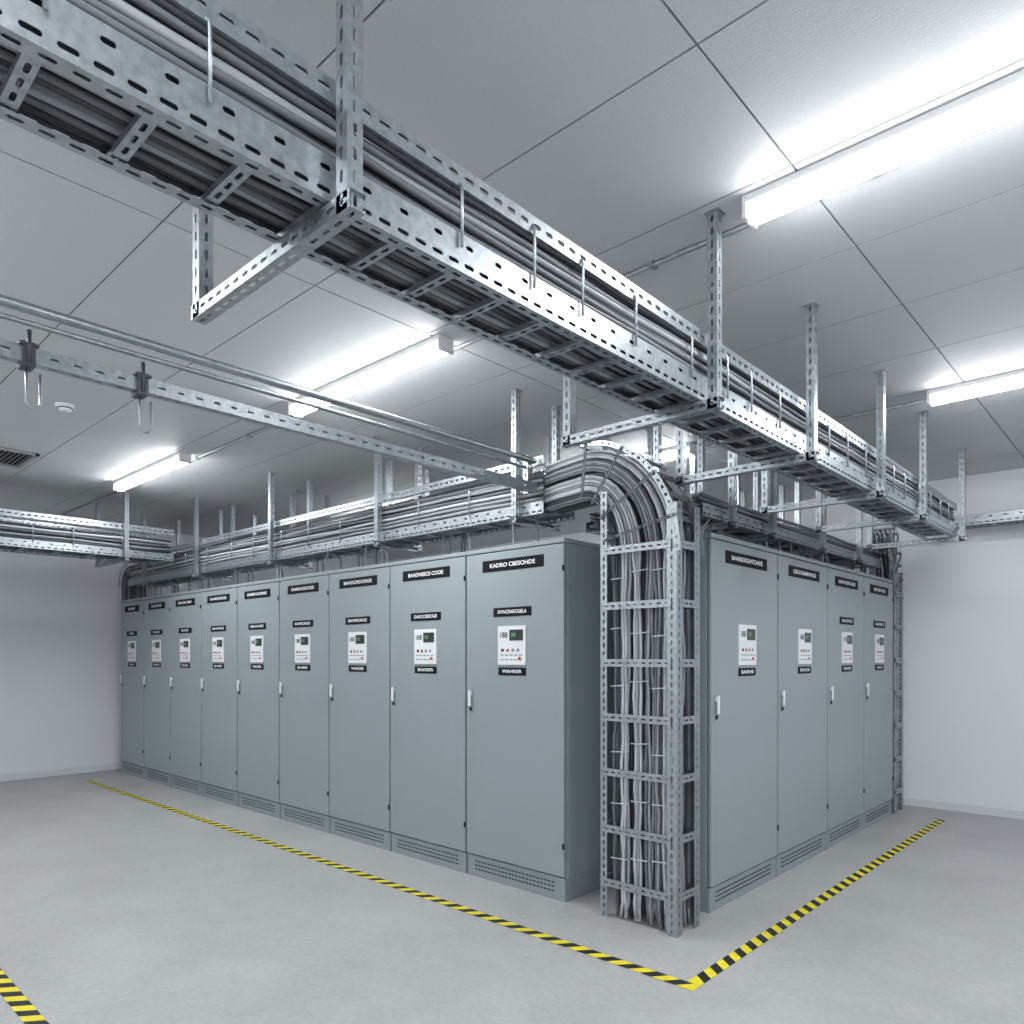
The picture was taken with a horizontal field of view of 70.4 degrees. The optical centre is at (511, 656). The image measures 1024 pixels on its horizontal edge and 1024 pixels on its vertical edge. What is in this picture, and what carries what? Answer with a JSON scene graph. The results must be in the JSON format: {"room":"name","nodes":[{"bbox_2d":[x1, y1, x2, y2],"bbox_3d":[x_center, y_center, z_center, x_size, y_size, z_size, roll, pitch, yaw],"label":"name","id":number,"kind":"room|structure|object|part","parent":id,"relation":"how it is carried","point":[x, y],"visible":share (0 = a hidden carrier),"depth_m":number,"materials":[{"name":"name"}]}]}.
{"room":"electrical room","nodes":[
{"label":"electrical room","id":0,"kind":"room"},
{"bbox_2d":[0,512,390,774],"bbox_3d":[-6.133,-0.170,8.653,0.150,3.300,11.900,0,0,43],"label":"wall","id":1,"kind":"structure","parent":0,"point":[60,617],"depth_m":9.10,"materials":[{"name":"paint"}]},
{"bbox_2d":[0,763,121,781],"bbox_3d":[-6.072,1.440,8.597,0.015,0.080,11.600,0,0,43],"label":"baseboard","id":2,"kind":"structure","parent":1,"relation":"attached to","point":[67,771],"depth_m":9.05,"materials":[{"name":"white paint"}]},
{"bbox_2d":[0,0,1023,559],"bbox_3d":[-0.970,-1.795,3.889,14.200,0.150,11.900,0,0,43],"label":"ceiling","id":3,"kind":"structure","parent":0,"point":[617,125],"depth_m":3.08,"materials":[{"name":"white"}]},
{"bbox_2d":[0,447,39,467],"bbox_3d":[-4.421,-1.710,6.121,0.600,0.020,0.600,0,0,43],"label":"ceiling air vent","id":4,"kind":"object","parent":3,"relation":"in","point":[14,458],"depth_m":6.22,"materials":[{"name":"grey metal"}]},
{"bbox_2d":[55,402,74,412],"bbox_3d":[-3.051,-1.698,4.952,0.120,0.045,0.120,0,0,43],"label":"smoke detector","id":5,"kind":"object","parent":3,"relation":"attached to","point":[64,407],"visible":1,"depth_m":4.92,"materials":[{"name":"white plastic"}]},
{"bbox_2d":[0,490,173,567],"bbox_3d":[-6.269,-1.357,5.615,0.890,0.726,6.850,0,0,43],"label":"cable tray","id":6,"kind":"object","parent":3,"relation":"hanging from","point":[16,537],"visible":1,"depth_m":7.37,"materials":[{"name":"metal"}]},
{"bbox_2d":[113,451,190,491],"bbox_3d":[-3.309,-1.677,6.618,1.532,0.087,0.104,0,0,43],"label":"strip light","id":7,"kind":"object","parent":3,"relation":"attached to","point":[174,461],"depth_m":6.48,"materials":[{"name":"white plastic"}]},
{"bbox_2d":[0,294,536,494],"bbox_3d":[-2.256,-1.299,2.000,0.113,0.836,7.040,0,0,43],"label":"rail","id":8,"kind":"object","parent":3,"relation":"hanging from","point":[27,354],"visible":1,"depth_m":3.07,"materials":[{"name":"metal"}]},
{"bbox_2d":[118,389,574,761],"bbox_3d":[-2.380,-0.170,7.183,7.320,3.100,0.470,0,0,43],"label":"cable tray","id":9,"kind":"object","parent":3,"relation":"hanging from","point":[464,513],"visible":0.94,"depth_m":5.95,"materials":[{"name":"metal"}]},
{"bbox_2d":[174,423,551,554],"bbox_3d":[-1.907,-1.437,7.407,7.050,0.566,0.480,0,0,43],"label":"cable tray","id":10,"kind":"object","parent":3,"relation":"hanging from","point":[292,491],"visible":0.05,"depth_m":6.99,"materials":[{"name":"metal"}]},
{"bbox_2d":[288,333,453,417],"bbox_3d":[-0.913,-1.677,4.408,1.532,0.087,0.104,0,0,43],"label":"strip light","id":11,"kind":"object","parent":3,"relation":"attached to","point":[438,346],"depth_m":4.21,"materials":[{"name":"white plastic"}]},
{"bbox_2d":[54,174,879,518],"bbox_3d":[-0.604,-1.707,4.285,13.860,0.026,0.040,0,0,43],"label":"conduit","id":12,"kind":"object","parent":3,"relation":"attached to","point":[653,265],"visible":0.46,"depth_m":3.21,"materials":[{"name":"metal"}]},
{"bbox_2d":[0,0,966,549],"bbox_3d":[-0.077,-1.340,2.405,0.775,0.760,10.530,0,0,43],"label":"cable tray","id":13,"kind":"object","parent":3,"relation":"hanging from","point":[173,92],"visible":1,"depth_m":1.81,"materials":[{"name":"metal"}]},
{"bbox_2d":[629,443,696,461],"bbox_3d":[0.904,-1.677,6.377,1.532,0.087,0.104,0,0,43],"label":"strip light","id":14,"kind":"object","parent":3,"relation":"attached to","point":[668,454],"depth_m":5.93,"materials":[{"name":"white plastic"}]},
{"bbox_2d":[586,428,785,544],"bbox_3d":[1.852,-1.307,6.659,0.470,0.826,3.500,0,0,43],"label":"cable tray","id":15,"kind":"object","parent":3,"relation":"hanging from","point":[594,526],"visible":0.06,"depth_m":5.95,"materials":[{"name":"metal"}]},
{"bbox_2d":[653,425,881,572],"bbox_3d":[2.159,-1.221,5.723,0.590,0.998,3.500,0,0,43],"label":"cable tray","id":16,"kind":"object","parent":3,"relation":"hanging from","point":[718,516],"visible":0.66,"depth_m":5.24,"materials":[{"name":"metal"}]},
{"bbox_2d":[705,399,926,448],"bbox_3d":[1.214,-1.707,6.255,13.860,0.026,0.040,0,0,43],"label":"conduit","id":17,"kind":"object","parent":3,"relation":"attached to","point":[855,415],"visible":0.09,"depth_m":5.06,"materials":[{"name":"metal"}]},
{"bbox_2d":[742,69,1023,229],"bbox_3d":[1.453,-1.677,2.224,1.532,0.087,0.104,0,0,43],"label":"strip light","id":18,"kind":"object","parent":3,"relation":"attached to","point":[1002,100],"depth_m":2.37,"materials":[{"name":"white plastic"}]},
{"bbox_2d":[927,369,1023,406],"bbox_3d":[3.271,-1.677,4.193,1.532,0.087,0.104,0,0,43],"label":"strip light","id":19,"kind":"object","parent":3,"relation":"attached to","point":[1014,379],"depth_m":4.50,"materials":[{"name":"white plastic"}]},
{"bbox_2d":[951,508,1023,530],"bbox_3d":[5.918,-1.427,4.990,5.170,0.586,0.420,0,0,43],"label":"cable tray","id":20,"kind":"object","parent":3,"relation":"hanging from","point":[996,518],"visible":0.66,"depth_m":6.42,"materials":[{"name":"metal"}]},
{"bbox_2d":[0,769,1023,1023],"bbox_3d":[-0.970,1.530,3.889,14.300,0.100,12.000,0,0,43],"label":"floor","id":21,"kind":"structure","parent":0,"point":[116,908],"depth_m":3.92,"materials":[{"name":"concrete"}]},
{"bbox_2d":[0,968,48,1023],"bbox_3d":[-3.649,1.478,4.524,8.300,0.001,0.068,0,0,43],"label":"tape","id":22,"kind":"object","parent":21,"relation":"on","point":[9,991],"visible":1,"depth_m":3.10,"materials":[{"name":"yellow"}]},
{"bbox_2d":[120,597,145,778],"bbox_3d":[-4.490,0.380,9.259,0.752,2.200,0.727,0,0,43],"label":"tall cabinet","id":23,"kind":"object","parent":21,"relation":"on","point":[132,610],"visible":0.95,"depth_m":9.00,"materials":[{"name":"metal"}]},
{"bbox_3d":[-4.725,-0.075,9.005,0.240,0.250,0.012,0,0,43],"label":"control panel","id":24,"kind":"part","parent":23,"relation":"part of","materials":[{"name":"white plastic"}]},
{"bbox_2d":[143,594,171,786],"bbox_3d":[-3.930,0.380,8.742,0.767,2.200,0.727,0,0,43],"label":"tall cabinet","id":25,"kind":"object","parent":21,"relation":"on","point":[157,609],"visible":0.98,"depth_m":8.48,"materials":[{"name":"metal"}]},
{"bbox_3d":[-4.164,-0.075,8.488,0.240,0.250,0.012,0,0,43],"label":"control panel","id":26,"kind":"part","parent":25,"relation":"part of","materials":[{"name":"white plastic"}]},
{"bbox_2d":[170,589,202,795],"bbox_3d":[-3.358,0.380,8.215,0.782,2.200,0.727,0,0,43],"label":"tall cabinet","id":27,"kind":"object","parent":21,"relation":"on","point":[186,607],"visible":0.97,"depth_m":7.94,"materials":[{"name":"metal"}]},
{"bbox_3d":[-3.593,-0.075,7.960,0.240,0.250,0.012,0,0,43],"label":"control panel","id":28,"kind":"part","parent":27,"relation":"part of","materials":[{"name":"white plastic"}]},
{"bbox_2d":[201,584,239,806],"bbox_3d":[-2.776,0.380,7.677,0.797,2.200,0.727,0,0,43],"label":"tall cabinet","id":29,"kind":"object","parent":21,"relation":"on","point":[219,678],"visible":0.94,"depth_m":7.38,"materials":[{"name":"metal"}]},
{"bbox_3d":[-3.010,-0.075,7.423,0.240,0.250,0.012,0,0,43],"label":"control panel","id":30,"kind":"part","parent":29,"relation":"part of","materials":[{"name":"white plastic"}]},
{"bbox_2d":[237,578,281,818],"bbox_3d":[-2.188,0.380,7.135,0.797,2.200,0.727,0,0,43],"label":"tall cabinet","id":31,"kind":"object","parent":21,"relation":"on","point":[258,680],"visible":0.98,"depth_m":6.86,"materials":[{"name":"metal"}]},
{"bbox_3d":[-2.680,0.293,7.108,0.022,0.137,0.020,0,0,43],"label":"handle","id":32,"kind":"part","parent":31,"relation":"part of","materials":[{"name":"white plastic"}]},
{"bbox_3d":[-2.423,-0.075,6.881,0.240,0.250,0.012,0,0,43],"label":"control panel","id":33,"kind":"part","parent":31,"relation":"part of","materials":[{"name":"white plastic"}]},
{"bbox_2d":[279,571,331,833],"bbox_3d":[-1.598,0.380,6.590,0.802,2.200,0.727,0,0,43],"label":"tall cabinet","id":34,"kind":"object","parent":21,"relation":"on","point":[304,684],"visible":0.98,"depth_m":6.31,"materials":[{"name":"metal"}]},
{"bbox_3d":[-2.092,0.293,6.565,0.022,0.137,0.020,0,0,43],"label":"handle","id":35,"kind":"part","parent":34,"relation":"part of","materials":[{"name":"white plastic"}]},
{"bbox_3d":[-1.833,-0.075,6.336,0.240,0.250,0.012,0,0,43],"label":"control panel","id":36,"kind":"part","parent":34,"relation":"part of","materials":[{"name":"white plastic"}]},
{"bbox_2d":[329,562,391,850],"bbox_3d":[-1.000,0.380,6.039,0.819,2.200,0.727,0,0,43],"label":"tall cabinet","id":37,"kind":"object","parent":21,"relation":"on","point":[360,597],"visible":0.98,"depth_m":5.75,"materials":[{"name":"metal"}]},
{"bbox_3d":[-1.501,0.293,6.019,0.022,0.137,0.020,0,0,43],"label":"handle","id":38,"kind":"part","parent":37,"relation":"part of","materials":[{"name":"white plastic"}]},
{"bbox_3d":[-1.493,0.295,6.028,0.030,0.150,0.005,0,0,43],"label":"handle plate","id":39,"kind":"part","parent":37,"relation":"part of","materials":[{"name":"grey paint"}]},
{"bbox_3d":[-1.235,-0.075,5.785,0.240,0.250,0.012,0,0,43],"label":"control panel","id":40,"kind":"part","parent":37,"relation":"part of","materials":[{"name":"white plastic"}]},
{"bbox_2d":[390,552,467,872],"bbox_3d":[-0.392,0.380,5.477,0.832,2.200,0.727,0,0,43],"label":"tall cabinet","id":41,"kind":"object","parent":21,"relation":"on","point":[429,594],"visible":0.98,"depth_m":5.20,"materials":[{"name":"metal"}]},
{"bbox_3d":[-0.897,0.293,5.462,0.022,0.137,0.020,0,0,43],"label":"handle","id":42,"kind":"part","parent":41,"relation":"part of","materials":[{"name":"white plastic"}]},
{"bbox_3d":[-0.889,0.295,5.470,0.030,0.150,0.005,0,0,43],"label":"handle plate","id":43,"kind":"part","parent":41,"relation":"part of","materials":[{"name":"grey paint"}]},
{"bbox_3d":[-0.626,-0.075,5.223,0.240,0.250,0.012,0,0,43],"label":"control panel","id":44,"kind":"part","parent":41,"relation":"part of","materials":[{"name":"white plastic"}]},
{"bbox_2d":[86,780,945,990],"bbox_3d":[-0.583,1.478,7.601,8.034,0.001,4.579,0,0,43],"label":"tape","id":45,"kind":"object","parent":21,"relation":"on","point":[719,966],"visible":1,"depth_m":4.23,"materials":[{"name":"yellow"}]},
{"bbox_2d":[466,537,615,901],"bbox_3d":[0.231,0.380,4.902,0.857,2.200,0.727,0,0,43],"label":"tall cabinet","id":46,"kind":"object","parent":21,"relation":"on","point":[533,608],"visible":0.99,"depth_m":4.57,"materials":[{"name":"metal"}]},
{"bbox_3d":[-0.283,0.293,4.896,0.022,0.137,0.020,0,0,43],"label":"handle","id":47,"kind":"part","parent":46,"relation":"part of","materials":[{"name":"white plastic"}]},
{"bbox_3d":[-0.275,0.295,4.904,0.030,0.150,0.005,0,0,43],"label":"handle plate","id":48,"kind":"part","parent":46,"relation":"part of","materials":[{"name":"grey paint"}]},
{"bbox_3d":[-0.003,-0.075,4.648,0.240,0.250,0.012,0,0,43],"label":"control panel","id":49,"kind":"part","parent":46,"relation":"part of","materials":[{"name":"white plastic"}]},
{"bbox_3d":[0.009,0.322,4.662,0.845,2.016,0.024,0,0,43],"label":"door","id":50,"kind":"part","parent":46,"relation":"part of","materials":[{"name":"paint"}]},
{"bbox_2d":[544,440,703,937],"bbox_3d":[0.590,0.113,4.253,0.306,2.735,1.064,0,0,-44],"label":"cable tray","id":51,"kind":"object","parent":21,"relation":"on","point":[653,550],"visible":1,"depth_m":4.01,"materials":[{"name":"metal"}]},
{"bbox_2d":[616,532,778,912],"bbox_3d":[1.230,0.380,4.738,0.687,2.200,0.942,0,0,43],"label":"tall cabinet","id":52,"kind":"object","parent":21,"relation":"on","point":[739,827],"visible":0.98,"depth_m":4.42,"materials":[{"name":"metal"}]},
{"bbox_3d":[1.184,0.295,4.214,0.005,0.150,0.030,0,0,43],"label":"handle plate","id":53,"kind":"part","parent":52,"relation":"part of","materials":[{"name":"grey paint"}]},
{"bbox_3d":[1.193,0.293,4.206,0.020,0.137,0.022,0,0,43],"label":"handle","id":54,"kind":"part","parent":52,"relation":"part of","materials":[{"name":"white plastic"}]},
{"bbox_3d":[1.456,0.322,4.530,0.024,2.016,0.930,0,0,43],"label":"door","id":55,"kind":"part","parent":52,"relation":"part of","materials":[{"name":"paint"}]},
{"bbox_3d":[1.469,-0.075,4.517,0.012,0.250,0.240,0,0,43],"label":"control panel","id":56,"kind":"part","parent":52,"relation":"part of","materials":[{"name":"white plastic"}]},
{"bbox_2d":[776,550,828,876],"bbox_3d":[1.865,0.380,5.427,0.687,2.200,0.927,0,0,43],"label":"tall cabinet","id":57,"kind":"object","parent":21,"relation":"on","point":[802,586],"visible":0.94,"depth_m":5.18,"materials":[{"name":"metal"}]},
{"bbox_3d":[1.825,0.295,4.909,0.005,0.150,0.030,0,0,43],"label":"handle plate","id":58,"kind":"part","parent":57,"relation":"part of","materials":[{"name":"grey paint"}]},
{"bbox_3d":[1.833,0.293,4.901,0.020,0.137,0.022,0,0,43],"label":"handle","id":59,"kind":"part","parent":57,"relation":"part of","materials":[{"name":"white plastic"}]},
{"bbox_3d":[2.105,-0.075,5.206,0.012,0.250,0.240,0,0,43],"label":"control panel","id":60,"kind":"part","parent":57,"relation":"part of","materials":[{"name":"white plastic"}]},
{"bbox_2d":[825,563,864,849],"bbox_3d":[2.474,0.380,6.087,0.687,2.200,0.862,0,0,43],"label":"tall cabinet","id":61,"kind":"object","parent":21,"relation":"on","point":[845,593],"visible":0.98,"depth_m":5.81,"materials":[{"name":"metal"}]},
{"bbox_3d":[2.464,0.293,5.584,0.020,0.137,0.022,0,0,43],"label":"handle","id":62,"kind":"part","parent":61,"relation":"part of","materials":[{"name":"white plastic"}]},
{"bbox_3d":[2.713,-0.075,5.866,0.012,0.250,0.240,0,0,43],"label":"control panel","id":63,"kind":"part","parent":61,"relation":"part of","materials":[{"name":"white plastic"}]},
{"bbox_2d":[862,573,893,829],"bbox_3d":[3.056,0.380,6.718,0.687,2.200,0.849,0,0,43],"label":"tall cabinet","id":64,"kind":"object","parent":21,"relation":"on","point":[878,600],"visible":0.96,"depth_m":6.49,"materials":[{"name":"metal"}]},
{"bbox_3d":[3.051,0.293,6.220,0.020,0.137,0.022,0,0,43],"label":"handle","id":65,"kind":"part","parent":64,"relation":"part of","materials":[{"name":"white plastic"}]},
{"bbox_3d":[3.296,-0.075,6.497,0.012,0.250,0.240,0,0,43],"label":"control panel","id":66,"kind":"part","parent":64,"relation":"part of","materials":[{"name":"white plastic"}]},
{"bbox_2d":[869,525,903,813],"bbox_3d":[3.607,0.113,7.004,0.239,2.735,0.357,0,0,43],"label":"cable tray","id":67,"kind":"object","parent":21,"relation":"on","point":[889,570],"visible":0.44,"depth_m":6.95,"materials":[{"name":"metal"}]},
{"bbox_2d":[391,468,1023,810],"bbox_3d":[3.014,-0.170,8.206,13.900,3.300,0.150,0,0,43],"label":"wall","id":68,"kind":"structure","parent":0,"point":[963,601],"depth_m":6.91,"materials":[{"name":"paint"}]},
{"bbox_2d":[899,796,1023,819],"bbox_3d":[2.964,1.440,8.141,13.885,0.080,0.015,0,0,43],"label":"baseboard","id":69,"kind":"structure","parent":68,"relation":"attached to","point":[974,809],"depth_m":6.89,"materials":[{"name":"white paint"}]}
]}

